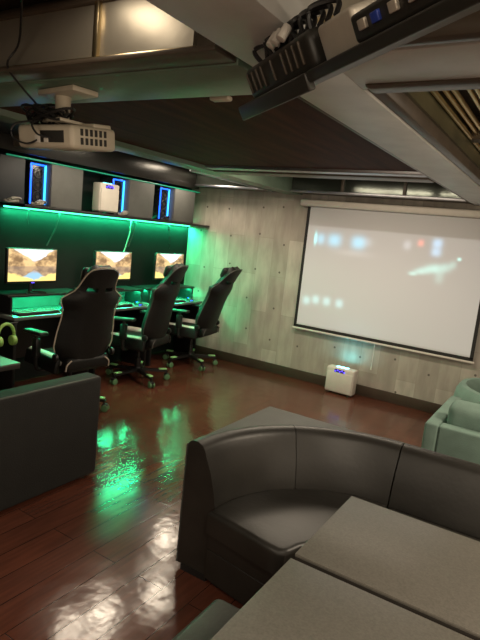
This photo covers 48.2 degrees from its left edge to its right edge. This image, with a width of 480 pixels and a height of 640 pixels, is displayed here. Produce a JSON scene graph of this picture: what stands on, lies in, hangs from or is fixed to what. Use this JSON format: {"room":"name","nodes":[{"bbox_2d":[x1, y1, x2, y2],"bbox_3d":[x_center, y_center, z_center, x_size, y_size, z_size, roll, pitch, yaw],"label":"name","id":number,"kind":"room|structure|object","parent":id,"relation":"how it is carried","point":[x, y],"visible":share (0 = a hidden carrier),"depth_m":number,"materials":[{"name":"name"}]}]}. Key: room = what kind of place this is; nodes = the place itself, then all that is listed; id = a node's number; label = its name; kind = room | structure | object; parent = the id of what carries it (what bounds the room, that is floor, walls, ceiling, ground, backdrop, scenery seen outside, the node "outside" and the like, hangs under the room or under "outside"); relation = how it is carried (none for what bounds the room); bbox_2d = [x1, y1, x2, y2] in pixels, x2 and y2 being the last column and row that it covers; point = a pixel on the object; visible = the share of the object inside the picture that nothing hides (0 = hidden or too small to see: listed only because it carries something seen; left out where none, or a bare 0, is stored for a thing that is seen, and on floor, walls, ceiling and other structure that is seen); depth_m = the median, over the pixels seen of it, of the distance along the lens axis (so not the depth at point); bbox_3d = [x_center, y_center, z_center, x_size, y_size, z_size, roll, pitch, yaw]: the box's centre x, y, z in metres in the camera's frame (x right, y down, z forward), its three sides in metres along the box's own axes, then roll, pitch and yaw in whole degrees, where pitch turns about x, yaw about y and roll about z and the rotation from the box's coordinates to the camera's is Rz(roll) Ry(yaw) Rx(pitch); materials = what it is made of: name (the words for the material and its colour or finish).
{"room":"gaming lounge","nodes":[
{"label":"gaming lounge","id":0,"kind":"room"},
{"bbox_2d":[0,121,18,134],"bbox_3d":[-1.696,-1.400,3.705,1.120,0.020,1.100,12,11,31],"label":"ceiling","id":1,"kind":"structure","parent":0,"point":[5,128],"depth_m":4.12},
{"bbox_2d":[0,152,191,381],"bbox_3d":[-3.187,-0.423,3.336,0.120,2.400,9.140,12,11,31],"label":"wall","id":2,"kind":"structure","parent":0,"point":[76,238],"depth_m":5.60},
{"bbox_2d":[0,154,24,203],"bbox_3d":[-2.182,-1.181,4.343,0.265,0.385,0.830,12,11,31],"label":"upper cabinet","id":3,"kind":"object","parent":2,"relation":"attached to","point":[12,168],"visible":0.84,"depth_m":4.51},
{"bbox_2d":[0,0,114,20],"bbox_3d":[-1.476,-1.270,2.397,3.430,0.020,0.040,12,11,31],"label":"trim","id":4,"kind":"structure","parent":2,"relation":"attached to","point":[68,4],"depth_m":1.89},
{"bbox_2d":[10,84,114,151],"bbox_3d":[-0.735,-0.821,2.224,0.336,0.241,0.305,11,10,28],"label":"ceiling projector","id":5,"kind":"object","parent":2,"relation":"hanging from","point":[56,130],"visible":1,"depth_m":2.16,"materials":[{"name":"beige plastic"}]},
{"bbox_2d":[6,0,39,106],"bbox_3d":[-0.800,-0.966,1.936,0.099,0.276,0.499,4,9,-14],"label":"cable","id":6,"kind":"object","parent":5,"relation":"attached to","point":[21,1],"visible":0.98,"depth_m":1.95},
{"bbox_2d":[80,129,106,146],"bbox_3d":[-0.590,-0.735,2.169,0.004,0.077,0.150,11,10,28],"label":"vent","id":7,"kind":"object","parent":5,"relation":"attached to","point":[88,137],"depth_m":2.17,"materials":[{"name":"white plastic"}]},
{"bbox_2d":[13,135,114,150],"bbox_3d":[-1.481,-1.497,4.301,1.400,0.245,0.150,12,11,31],"label":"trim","id":8,"kind":"structure","parent":2,"relation":"attached to","point":[15,143],"depth_m":4.45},
{"bbox_2d":[0,46,194,67],"bbox_3d":[-0.904,-0.962,2.063,1.840,0.014,0.030,12,11,31],"label":"trim","id":9,"kind":"structure","parent":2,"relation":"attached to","point":[187,46],"depth_m":1.76,"materials":[{"name":"gold metal"}]},
{"bbox_2d":[0,132,198,189],"bbox_3d":[-1.593,-1.633,5.168,0.280,0.280,3.720,12,11,31],"label":"trim","id":10,"kind":"structure","parent":2,"relation":"attached to","point":[117,163],"depth_m":5.49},
{"bbox_2d":[1,202,208,227],"bbox_3d":[-1.259,-1.111,5.838,0.340,0.039,2.740,12,11,31],"label":"ledge","id":11,"kind":"object","parent":2,"relation":"attached to","point":[11,205],"visible":1,"depth_m":5.36,"materials":[{"name":"black plastic"}]},
{"bbox_2d":[4,196,21,202],"bbox_3d":[-1.907,-1.014,4.525,0.070,0.056,0.182,12,11,31],"label":"cable bundle","id":12,"kind":"object","parent":11,"relation":"on","point":[13,199],"visible":1,"depth_m":4.50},
{"bbox_2d":[24,161,46,205],"bbox_3d":[-1.893,-1.233,4.864,0.202,0.380,0.170,12,11,31],"label":"computer tower","id":13,"kind":"object","parent":11,"relation":"on","point":[35,172],"visible":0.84,"depth_m":4.79,"materials":[{"name":"black metal"}]},
{"bbox_2d":[29,163,46,202],"bbox_3d":[-1.812,-1.218,4.817,0.012,0.353,0.164,12,11,31],"label":"light","id":14,"kind":"object","parent":13,"relation":"attached to","point":[37,171],"depth_m":4.81,"materials":[{"name":"blue plastic"}]},
{"bbox_2d":[31,200,45,205],"bbox_3d":[-1.772,-1.036,4.746,0.069,0.056,0.173,12,11,31],"label":"cable bundle","id":15,"kind":"object","parent":11,"relation":"on","point":[38,202],"visible":0.99,"depth_m":4.72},
{"bbox_2d":[46,213,59,245],"bbox_3d":[-1.825,-0.892,5.255,0.019,0.335,0.152,12,11,31],"label":"cable","id":16,"kind":"object","parent":11,"relation":"hanging from","point":[59,213],"visible":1,"depth_m":5.26,"materials":[{"name":"plastic"}]},
{"bbox_2d":[44,164,82,210],"bbox_3d":[-1.722,-1.252,5.079,0.265,0.385,0.370,12,11,31],"label":"upper cabinet","id":17,"kind":"object","parent":11,"relation":"on","point":[64,185],"visible":0.82,"depth_m":4.97,"materials":[{"name":"grey wood"}]},
{"bbox_2d":[92,182,118,214],"bbox_3d":[-1.358,-1.231,5.439,0.128,0.304,0.250,12,11,35],"label":"air purifier","id":18,"kind":"object","parent":11,"relation":"on","point":[105,195],"visible":0.98,"depth_m":5.37,"materials":[{"name":"white plastic"}]},
{"bbox_2d":[100,177,124,214],"bbox_3d":[-1.366,-1.315,5.708,0.202,0.380,0.170,12,11,31],"label":"computer tower","id":19,"kind":"object","parent":11,"relation":"on","point":[116,181],"visible":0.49,"depth_m":5.67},
{"bbox_2d":[113,179,124,211],"bbox_3d":[-1.285,-1.300,5.660,0.012,0.353,0.164,12,11,31],"label":"light","id":20,"kind":"object","parent":19,"relation":"attached to","point":[120,182],"depth_m":5.69,"materials":[{"name":"blue plastic"}]},
{"bbox_2d":[117,210,127,215],"bbox_3d":[-1.217,-1.122,5.634,0.069,0.056,0.173,12,11,31],"label":"cable bundle","id":21,"kind":"object","parent":11,"relation":"on","point":[123,213],"visible":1,"depth_m":5.60,"materials":[{"name":"white plastic"}]},
{"bbox_2d":[123,220,131,251],"bbox_3d":[-1.333,-0.767,6.096,0.029,0.744,0.236,11,10,27],"label":"cable","id":22,"kind":"object","parent":11,"relation":"hanging from","point":[131,220],"visible":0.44,"depth_m":6.13,"materials":[{"name":"plastic"}]},
{"bbox_2d":[123,179,154,218],"bbox_3d":[-1.186,-1.335,5.937,0.265,0.385,0.400,12,11,31],"label":"upper cabinet","id":23,"kind":"object","parent":11,"relation":"on","point":[138,196],"visible":0.79,"depth_m":5.83,"materials":[{"name":"grey wood"}]},
{"bbox_2d":[152,186,169,219],"bbox_3d":[-0.970,-1.376,6.342,0.202,0.380,0.170,12,11,31],"label":"computer tower","id":24,"kind":"object","parent":11,"relation":"on","point":[161,194],"visible":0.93,"depth_m":6.26,"materials":[{"name":"black metal"}]},
{"bbox_2d":[158,188,169,218],"bbox_3d":[-0.889,-1.361,6.294,0.012,0.353,0.164,12,11,31],"label":"light","id":25,"kind":"object","parent":24,"relation":"attached to","point":[163,193],"depth_m":6.29,"materials":[{"name":"blue plastic"}]},
{"bbox_2d":[168,188,194,223],"bbox_3d":[-0.784,-1.398,6.579,0.265,0.385,0.400,12,11,31],"label":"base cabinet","id":26,"kind":"object","parent":11,"relation":"on","point":[181,202],"visible":0.74,"depth_m":6.46,"materials":[{"name":"grey wood"}]},
{"bbox_2d":[6,153,199,192],"bbox_3d":[-1.220,-1.486,5.589,0.020,0.012,2.700,12,11,31],"label":"light strip","id":27,"kind":"object","parent":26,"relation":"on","point":[6,153],"visible":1,"depth_m":5.21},
{"bbox_2d":[0,44,235,82],"bbox_3d":[-1.486,-1.075,2.446,3.430,0.016,0.120,12,11,31],"label":"trim","id":28,"kind":"structure","parent":2,"relation":"attached to","point":[213,54],"depth_m":1.76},
{"bbox_2d":[0,0,235,56],"bbox_3d":[-1.457,-1.198,2.451,3.430,0.235,0.060,12,11,31],"label":"trim","id":29,"kind":"structure","parent":2,"relation":"attached to","point":[201,41],"depth_m":1.62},
{"bbox_2d":[0,57,251,106],"bbox_3d":[-1.359,-1.203,2.608,3.435,0.255,0.310,12,11,31],"label":"ceiling beam","id":30,"kind":"structure","parent":2,"relation":"attached to","point":[229,79],"depth_m":1.98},
{"bbox_2d":[0,0,197,66],"bbox_3d":[-0.895,-1.058,2.066,1.820,0.180,0.020,12,11,31],"label":"ceiling","id":31,"kind":"structure","parent":0,"point":[67,34],"depth_m":1.82,"materials":[{"name":"paint"}]},
{"bbox_2d":[92,1,102,56],"bbox_3d":[-0.476,-0.968,1.798,0.024,0.195,0.025,12,11,31],"label":"trim","id":32,"kind":"structure","parent":31,"relation":"attached to","point":[98,5],"depth_m":1.79,"materials":[{"name":"gold metal"}]},
{"bbox_2d":[0,95,417,171],"bbox_3d":[-0.051,-1.084,3.240,1.835,0.020,2.000,12,11,31],"label":"ceiling","id":33,"kind":"structure","parent":0,"point":[293,133],"depth_m":2.96,"materials":[{"name":"brown wood"}]},
{"bbox_2d":[210,96,231,101],"bbox_3d":[-0.075,-0.877,2.127,0.090,0.020,0.040,12,11,31],"label":"ceiling fitting","id":34,"kind":"object","parent":33,"relation":"attached to","point":[216,98],"visible":0.83,"depth_m":2.11,"materials":[{"name":"beige plastic"}]},
{"bbox_2d":[0,351,432,639],"bbox_3d":[0.020,1.487,1.516,8.000,0.100,9.340,12,11,31],"label":"floor","id":35,"kind":"structure","parent":0,"point":[92,556],"depth_m":3.07,"materials":[{"name":"laminate"}]},
{"bbox_2d":[0,356,19,371],"bbox_3d":[-1.981,0.624,3.133,0.380,0.660,1.300,12,11,31],"label":"cafe table","id":36,"kind":"object","parent":35,"relation":"on","point":[6,364],"visible":1,"depth_m":3.49,"materials":[{"name":"beige laminate"}]},
{"bbox_2d":[0,288,88,390],"bbox_3d":[-1.885,0.182,5.142,0.400,0.905,0.930,12,11,31],"label":"desk","id":37,"kind":"object","parent":35,"relation":"on","point":[10,300],"visible":0.41,"depth_m":5.09,"materials":[{"name":"black laminate"}]},
{"bbox_2d":[0,322,17,346],"bbox_3d":[-1.958,0.119,4.511,0.088,0.202,0.203,12,11,31],"label":"headset","id":38,"kind":"object","parent":37,"relation":"hanging from","point":[12,339],"visible":1,"depth_m":4.54,"materials":[{"name":"green plastic"}]},
{"bbox_2d":[0,337,3,346],"bbox_3d":[-2.003,0.182,4.457,0.088,0.088,0.040,12,11,31],"label":"ear cup","id":39,"kind":"object","parent":38,"relation":"on","point":[1,339],"depth_m":4.44,"materials":[{"name":"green plastic"}]},
{"bbox_2d":[8,335,17,344],"bbox_3d":[-1.933,0.171,4.569,0.088,0.088,0.040,12,11,31],"label":"ear cup","id":40,"kind":"object","parent":38,"relation":"on","point":[12,339],"depth_m":4.55,"materials":[{"name":"green plastic"}]},
{"bbox_2d":[4,247,57,294],"bbox_3d":[-1.882,-0.445,4.890,0.123,0.408,0.536,12,11,31],"label":"monitor","id":41,"kind":"object","parent":37,"relation":"on","point":[30,266],"visible":1,"depth_m":4.86,"materials":[{"name":"black plastic"}]},
{"bbox_2d":[12,308,59,315],"bbox_3d":[-1.866,-0.075,4.910,0.130,0.028,0.440,12,11,31],"label":"keyboard","id":42,"kind":"object","parent":37,"relation":"on","point":[43,310],"visible":0.99,"depth_m":4.86,"materials":[{"name":"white plastic"}]},
{"bbox_2d":[0,288,73,297],"bbox_3d":[-1.892,-0.260,5.080,0.280,0.020,0.870,12,11,31],"label":"shelf","id":43,"kind":"object","parent":37,"relation":"attached to","point":[57,291],"depth_m":4.95,"materials":[{"name":"black wood"}]},
{"bbox_2d":[12,295,64,308],"bbox_3d":[-2.021,-0.198,5.167,0.005,0.155,0.870,12,11,31],"label":"shelf","id":44,"kind":"object","parent":37,"relation":"attached to","point":[38,301],"depth_m":5.23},
{"bbox_2d":[0,372,100,510],"bbox_3d":[-1.672,0.710,2.771,0.600,0.671,1.960,12,11,31],"label":"sofa","id":45,"kind":"object","parent":35,"relation":"on","point":[49,429],"visible":1,"depth_m":3.10,"materials":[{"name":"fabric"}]},
{"bbox_2d":[23,265,120,411],"bbox_3d":[-1.401,0.136,4.550,0.802,1.286,0.705,13,12,39],"label":"gaming chair","id":46,"kind":"object","parent":35,"relation":"on","point":[85,326],"visible":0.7,"depth_m":4.32,"materials":[{"name":"black leather"}]},
{"bbox_2d":[80,267,89,280],"bbox_3d":[-1.150,-0.357,4.304,0.087,0.129,0.270,13,12,39],"label":"pillow","id":47,"kind":"object","parent":46,"relation":"on","point":[85,270],"depth_m":4.19,"materials":[{"name":"black leather"}]},
{"bbox_2d":[73,286,147,373],"bbox_3d":[-1.407,0.108,5.907,0.400,0.905,0.840,12,11,31],"label":"desk","id":48,"kind":"object","parent":35,"relation":"on","point":[130,295],"visible":0.35,"depth_m":6.19,"materials":[{"name":"black laminate"}]},
{"bbox_2d":[73,286,143,291],"bbox_3d":[-1.414,-0.334,5.845,0.280,0.020,0.780,12,11,31],"label":"shelf","id":49,"kind":"object","parent":48,"relation":"attached to","point":[126,288],"depth_m":6.01,"materials":[{"name":"black wood"}]},
{"bbox_2d":[93,251,131,289],"bbox_3d":[-1.348,-0.528,5.743,0.123,0.408,0.536,12,11,31],"label":"monitor","id":50,"kind":"object","parent":48,"relation":"on","point":[121,261],"visible":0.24,"depth_m":5.77,"materials":[{"name":"black"}]},
{"bbox_2d":[118,292,124,300],"bbox_3d":[-1.543,-0.272,5.931,0.005,0.155,0.780,12,11,31],"label":"shelf","id":51,"kind":"object","parent":48,"relation":"attached to","point":[122,294],"depth_m":6.23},
{"bbox_2d":[116,302,131,307],"bbox_3d":[-1.349,-0.156,5.738,0.130,0.028,0.440,12,11,31],"label":"keyboard","id":52,"kind":"object","parent":48,"relation":"on","point":[122,304],"visible":0.38,"depth_m":5.81,"materials":[{"name":"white plastic"}]},
{"bbox_2d":[105,263,187,387],"bbox_3d":[-0.991,0.009,5.604,0.816,1.283,0.705,9,10,17],"label":"gaming chair","id":53,"kind":"object","parent":35,"relation":"on","point":[152,334],"visible":0.99,"depth_m":5.40,"materials":[{"name":"black leather"}]},
{"bbox_2d":[163,265,172,276],"bbox_3d":[-0.688,-0.491,5.441,0.089,0.129,0.270,9,10,17],"label":"pillow","id":54,"kind":"object","parent":53,"relation":"on","point":[168,270],"depth_m":5.31,"materials":[{"name":"black leather"}]},
{"bbox_2d":[131,284,202,365],"bbox_3d":[-0.926,0.033,6.676,0.400,0.905,0.940,12,11,31],"label":"desk","id":55,"kind":"object","parent":35,"relation":"on","point":[179,344],"visible":0.28,"depth_m":6.96,"materials":[{"name":"black laminate"}]},
{"bbox_2d":[131,284,194,289],"bbox_3d":[-0.933,-0.408,6.614,0.280,0.020,0.880,12,11,31],"label":"shelf","id":56,"kind":"object","parent":55,"relation":"attached to","point":[146,287],"depth_m":6.46,"materials":[{"name":"black wood"}]},
{"bbox_2d":[152,253,183,279],"bbox_3d":[-0.854,-0.605,6.534,0.123,0.408,0.536,12,11,31],"label":"monitor","id":57,"kind":"object","parent":55,"relation":"on","point":[161,260],"visible":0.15,"depth_m":6.41,"materials":[{"name":"black"}]},
{"bbox_2d":[175,298,185,302],"bbox_3d":[-0.847,-0.234,6.541,0.130,0.028,0.440,12,11,31],"label":"keyboard","id":58,"kind":"object","parent":55,"relation":"on","point":[177,299],"visible":0.27,"depth_m":6.63,"materials":[{"name":"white plastic"}]},
{"bbox_2d":[163,267,242,370],"bbox_3d":[-0.472,-0.063,6.460,0.910,1.257,0.705,10,10,22],"label":"gaming chair","id":59,"kind":"object","parent":35,"relation":"on","point":[206,321],"visible":0.97,"depth_m":6.26,"materials":[{"name":"black leather"}]},
{"bbox_2d":[220,267,230,276],"bbox_3d":[-0.142,-0.550,6.262,0.096,0.128,0.270,10,10,22],"label":"pillow","id":60,"kind":"object","parent":59,"relation":"on","point":[225,272],"depth_m":6.13,"materials":[{"name":"black leather"}]},
{"bbox_2d":[172,599,239,639],"bbox_3d":[-0.053,1.196,1.533,0.420,0.450,0.490,12,11,31],"label":"stool","id":61,"kind":"object","parent":35,"relation":"on","point":[213,618],"visible":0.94,"depth_m":1.67,"materials":[{"name":"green leather"}]},
{"bbox_2d":[176,406,404,604],"bbox_3d":[0.251,0.929,2.690,0.820,0.668,0.920,12,11,31],"label":"sofa","id":62,"kind":"object","parent":35,"relation":"on","point":[257,487],"visible":0.82,"depth_m":2.62,"materials":[{"name":"brown leather"}]},
{"bbox_2d":[206,489,387,574],"bbox_3d":[0.279,0.959,2.569,0.640,0.112,0.740,12,11,31],"label":"seat cushion","id":63,"kind":"object","parent":62,"relation":"on","point":[267,527],"depth_m":2.46,"materials":[{"name":"brown leather"}]},
{"bbox_2d":[325,364,357,397],"bbox_3d":[1.121,0.673,5.962,0.325,0.304,0.128,12,11,33],"label":"air purifier","id":64,"kind":"object","parent":35,"relation":"on","point":[339,379],"visible":1,"depth_m":5.90,"materials":[{"name":"white plastic"}]},
{"bbox_2d":[211,558,472,639],"bbox_3d":[0.474,1.193,1.236,1.150,0.660,0.515,12,11,31],"label":"cafe table","id":65,"kind":"object","parent":35,"relation":"on","point":[301,601],"visible":1,"depth_m":1.45,"materials":[{"name":"beige laminate"}]},
{"bbox_2d":[295,496,479,639],"bbox_3d":[0.762,1.149,1.697,1.150,0.660,0.515,12,11,31],"label":"cafe table","id":66,"kind":"object","parent":35,"relation":"on","point":[431,572],"visible":0.78,"depth_m":1.73,"materials":[{"name":"beige laminate"}]},
{"bbox_2d":[388,443,479,541],"bbox_3d":[1.091,1.080,2.305,1.034,0.668,0.703,12,11,31],"label":"sofa","id":67,"kind":"object","parent":35,"relation":"on","point":[434,488],"visible":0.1,"depth_m":2.61,"materials":[{"name":"brown leather"}]},
{"bbox_2d":[390,509,479,541],"bbox_3d":[1.041,1.096,2.227,1.034,0.112,0.515,12,11,31],"label":"seat cushion","id":68,"kind":"object","parent":67,"relation":"on","point":[446,525],"depth_m":2.57,"materials":[{"name":"brown leather"}]},
{"bbox_2d":[421,396,479,463],"bbox_3d":[2.047,0.974,3.359,1.625,0.738,0.840,12,11,31],"label":"sofa","id":69,"kind":"object","parent":35,"relation":"on","point":[453,430],"visible":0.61,"depth_m":3.34,"materials":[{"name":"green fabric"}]},
{"bbox_2d":[447,400,479,431],"bbox_3d":[1.648,0.733,3.324,0.700,0.335,0.199,12,11,31],"label":"cushion","id":70,"kind":"object","parent":69,"relation":"on","point":[461,413],"depth_m":3.36,"materials":[{"name":"green fabric"}]},
{"bbox_2d":[453,378,479,403],"bbox_3d":[2.198,0.885,4.387,0.914,0.615,0.972,12,11,31],"label":"tub chair","id":71,"kind":"object","parent":35,"relation":"on","point":[468,389],"visible":0.38,"depth_m":4.36,"materials":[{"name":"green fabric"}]},
{"bbox_2d":[196,173,249,186],"bbox_3d":[-0.039,-1.683,6.346,1.120,0.235,0.080,12,11,31],"label":"ceiling","id":72,"kind":"structure","parent":0,"point":[200,179],"depth_m":6.48,"materials":[{"name":"paint"}]},
{"bbox_2d":[195,184,261,189],"bbox_3d":[-0.078,-1.558,6.305,1.100,0.025,0.050,12,11,31],"label":"trim","id":73,"kind":"structure","parent":72,"relation":"attached to","point":[197,185],"depth_m":6.33,"materials":[{"name":"grey metal"}]},
{"bbox_2d":[0,0,479,115],"bbox_3d":[0.280,-0.967,1.116,8.000,0.100,9.340,12,11,31],"label":"ceiling","id":74,"kind":"structure","parent":0,"point":[4,4],"depth_m":2.04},
{"bbox_2d":[205,165,433,182],"bbox_3d":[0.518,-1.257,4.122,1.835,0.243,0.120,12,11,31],"label":"trim","id":75,"kind":"structure","parent":74,"relation":"attached to","point":[213,167],"depth_m":4.04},
{"bbox_2d":[340,179,344,191],"bbox_3d":[1.080,-1.445,5.610,0.030,0.235,0.030,12,11,31],"label":"trim","id":76,"kind":"structure","parent":74,"relation":"attached to","point":[343,180],"depth_m":5.61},
{"bbox_2d":[402,182,407,194],"bbox_3d":[1.628,-1.333,5.278,0.030,0.235,0.030,12,11,31],"label":"trim","id":77,"kind":"structure","parent":74,"relation":"attached to","point":[405,183],"depth_m":5.27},
{"bbox_2d":[343,41,479,88],"bbox_3d":[2.045,-0.506,0.542,4.080,0.255,0.320,12,11,31],"label":"ceiling beam","id":78,"kind":"structure","parent":74,"relation":"attached to","point":[459,60],"depth_m":1.45,"materials":[{"name":"grey paint"}]},
{"bbox_2d":[365,78,479,93],"bbox_3d":[2.119,-0.410,0.677,4.060,0.060,0.100,12,11,31],"label":"trim","id":79,"kind":"structure","parent":78,"relation":"attached to","point":[465,83],"depth_m":1.60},
{"bbox_2d":[468,116,479,142],"bbox_3d":[1.740,-0.951,2.666,1.115,0.125,0.100,12,11,31],"label":"trim","id":80,"kind":"structure","parent":74,"relation":"attached to","point":[476,138],"depth_m":2.90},
{"bbox_2d":[443,90,477,134],"bbox_3d":[1.480,-1.041,3.222,0.018,0.020,3.620,12,11,31],"label":"trim","id":81,"kind":"structure","parent":80,"relation":"attached to","point":[448,93],"depth_m":2.46,"materials":[{"name":"gold metal"}]},
{"bbox_2d":[451,90,479,130],"bbox_3d":[1.506,-1.040,3.206,0.018,0.020,3.620,12,11,31],"label":"trim","id":82,"kind":"structure","parent":80,"relation":"attached to","point":[456,93],"depth_m":2.42,"materials":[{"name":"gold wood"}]},
{"bbox_2d":[467,89,479,110],"bbox_3d":[1.546,-1.052,3.179,0.018,0.020,3.620,12,11,31],"label":"trim","id":83,"kind":"structure","parent":80,"relation":"attached to","point":[471,92],"depth_m":2.33,"materials":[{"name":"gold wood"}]},
{"bbox_2d":[474,89,479,98],"bbox_3d":[1.572,-1.047,3.164,0.018,0.020,3.620,12,11,31],"label":"trim","id":84,"kind":"structure","parent":80,"relation":"attached to","point":[477,91],"depth_m":2.23,"materials":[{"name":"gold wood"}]},
{"bbox_2d":[184,188,479,404],"bbox_3d":[2.596,-0.119,5.229,8.000,2.400,0.120,12,11,31],"label":"wall","id":85,"kind":"structure","parent":0,"point":[261,234],"depth_m":6.48,"materials":[{"name":"concrete"}]},
{"bbox_2d":[0,108,302,194],"bbox_3d":[-0.388,-1.420,4.566,0.200,0.255,3.940,12,11,31],"label":"trim","id":86,"kind":"structure","parent":85,"relation":"attached to","point":[278,184],"depth_m":4.45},
{"bbox_2d":[189,170,271,191],"bbox_3d":[-0.045,-1.389,5.396,0.020,0.020,1.500,12,11,31],"label":"trim","id":87,"kind":"structure","parent":86,"relation":"attached to","point":[189,170],"depth_m":5.27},
{"bbox_2d":[199,187,279,192],"bbox_3d":[-0.078,-1.717,6.544,1.400,0.240,0.220,12,11,31],"label":"trim","id":88,"kind":"structure","parent":85,"relation":"attached to","point":[199,187],"depth_m":6.54,"materials":[{"name":"grey metal"}]},
{"bbox_2d":[146,0,479,205],"bbox_3d":[0.506,-0.923,2.103,0.250,0.255,7.240,12,11,31],"label":"ceiling beam","id":89,"kind":"structure","parent":85,"relation":"attached to","point":[236,26],"depth_m":1.76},
{"bbox_2d":[195,345,441,413],"bbox_3d":[2.440,1.008,5.353,7.800,0.115,0.020,12,11,31],"label":"baseboard","id":90,"kind":"structure","parent":85,"relation":"attached to","point":[422,405],"depth_m":6.32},
{"bbox_2d":[239,0,479,120],"bbox_3d":[0.300,-0.604,1.015,0.256,0.287,1.183,3,10,-21],"label":"shelf","id":91,"kind":"object","parent":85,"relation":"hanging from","point":[364,31],"visible":1,"depth_m":1.08,"materials":[{"name":"black plastic"}]},
{"bbox_2d":[297,96,473,204],"bbox_3d":[1.233,-0.994,3.559,0.035,0.062,4.000,12,11,31],"label":"trim","id":92,"kind":"structure","parent":85,"relation":"attached to","point":[299,97],"depth_m":2.58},
{"bbox_2d":[292,199,479,369],"bbox_3d":[1.523,-0.327,5.749,2.150,1.778,0.085,12,11,31],"label":"projection screen","id":93,"kind":"object","parent":85,"relation":"attached to","point":[410,281],"visible":1,"depth_m":5.67,"materials":[{"name":"grey fabric"}]},
{"bbox_2d":[367,89,479,185],"bbox_3d":[1.479,-0.943,3.409,0.050,0.062,4.000,12,11,31],"label":"trim","id":94,"kind":"structure","parent":85,"relation":"attached to","point":[400,104],"depth_m":2.30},
{"bbox_2d":[318,0,363,16],"bbox_3d":[1.949,-0.525,0.376,4.080,0.185,0.060,12,11,31],"label":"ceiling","id":95,"kind":"structure","parent":0,"point":[345,3],"depth_m":1.36,"materials":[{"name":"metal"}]},
{"bbox_2d":[398,10,479,47],"bbox_3d":[1.935,-0.395,0.397,4.080,0.060,0.060,12,11,31],"label":"trim","id":96,"kind":"structure","parent":95,"relation":"attached to","point":[465,29],"depth_m":1.24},
{"bbox_2d":[292,177,459,197],"bbox_3d":[1.369,-1.393,5.482,1.835,0.235,0.060,12,11,31],"label":"ceiling","id":97,"kind":"structure","parent":0,"point":[434,189],"depth_m":5.46,"materials":[{"name":"paint"}]},
{"bbox_2d":[289,189,469,203],"bbox_3d":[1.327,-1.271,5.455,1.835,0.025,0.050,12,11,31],"label":"trim","id":98,"kind":"structure","parent":97,"relation":"attached to","point":[290,190],"depth_m":5.38,"materials":[{"name":"grey metal"}]},
{"bbox_2d":[404,90,479,169],"bbox_3d":[1.445,-1.045,3.270,0.030,0.195,3.675,12,11,31],"label":"ceiling","id":99,"kind":"structure","parent":0,"point":[426,102],"depth_m":2.47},
{"bbox_2d":[430,91,479,151],"bbox_3d":[1.457,-1.021,3.238,0.018,0.020,3.620,12,11,31],"label":"trim","id":100,"kind":"structure","parent":99,"relation":"attached to","point":[435,94],"depth_m":2.47,"materials":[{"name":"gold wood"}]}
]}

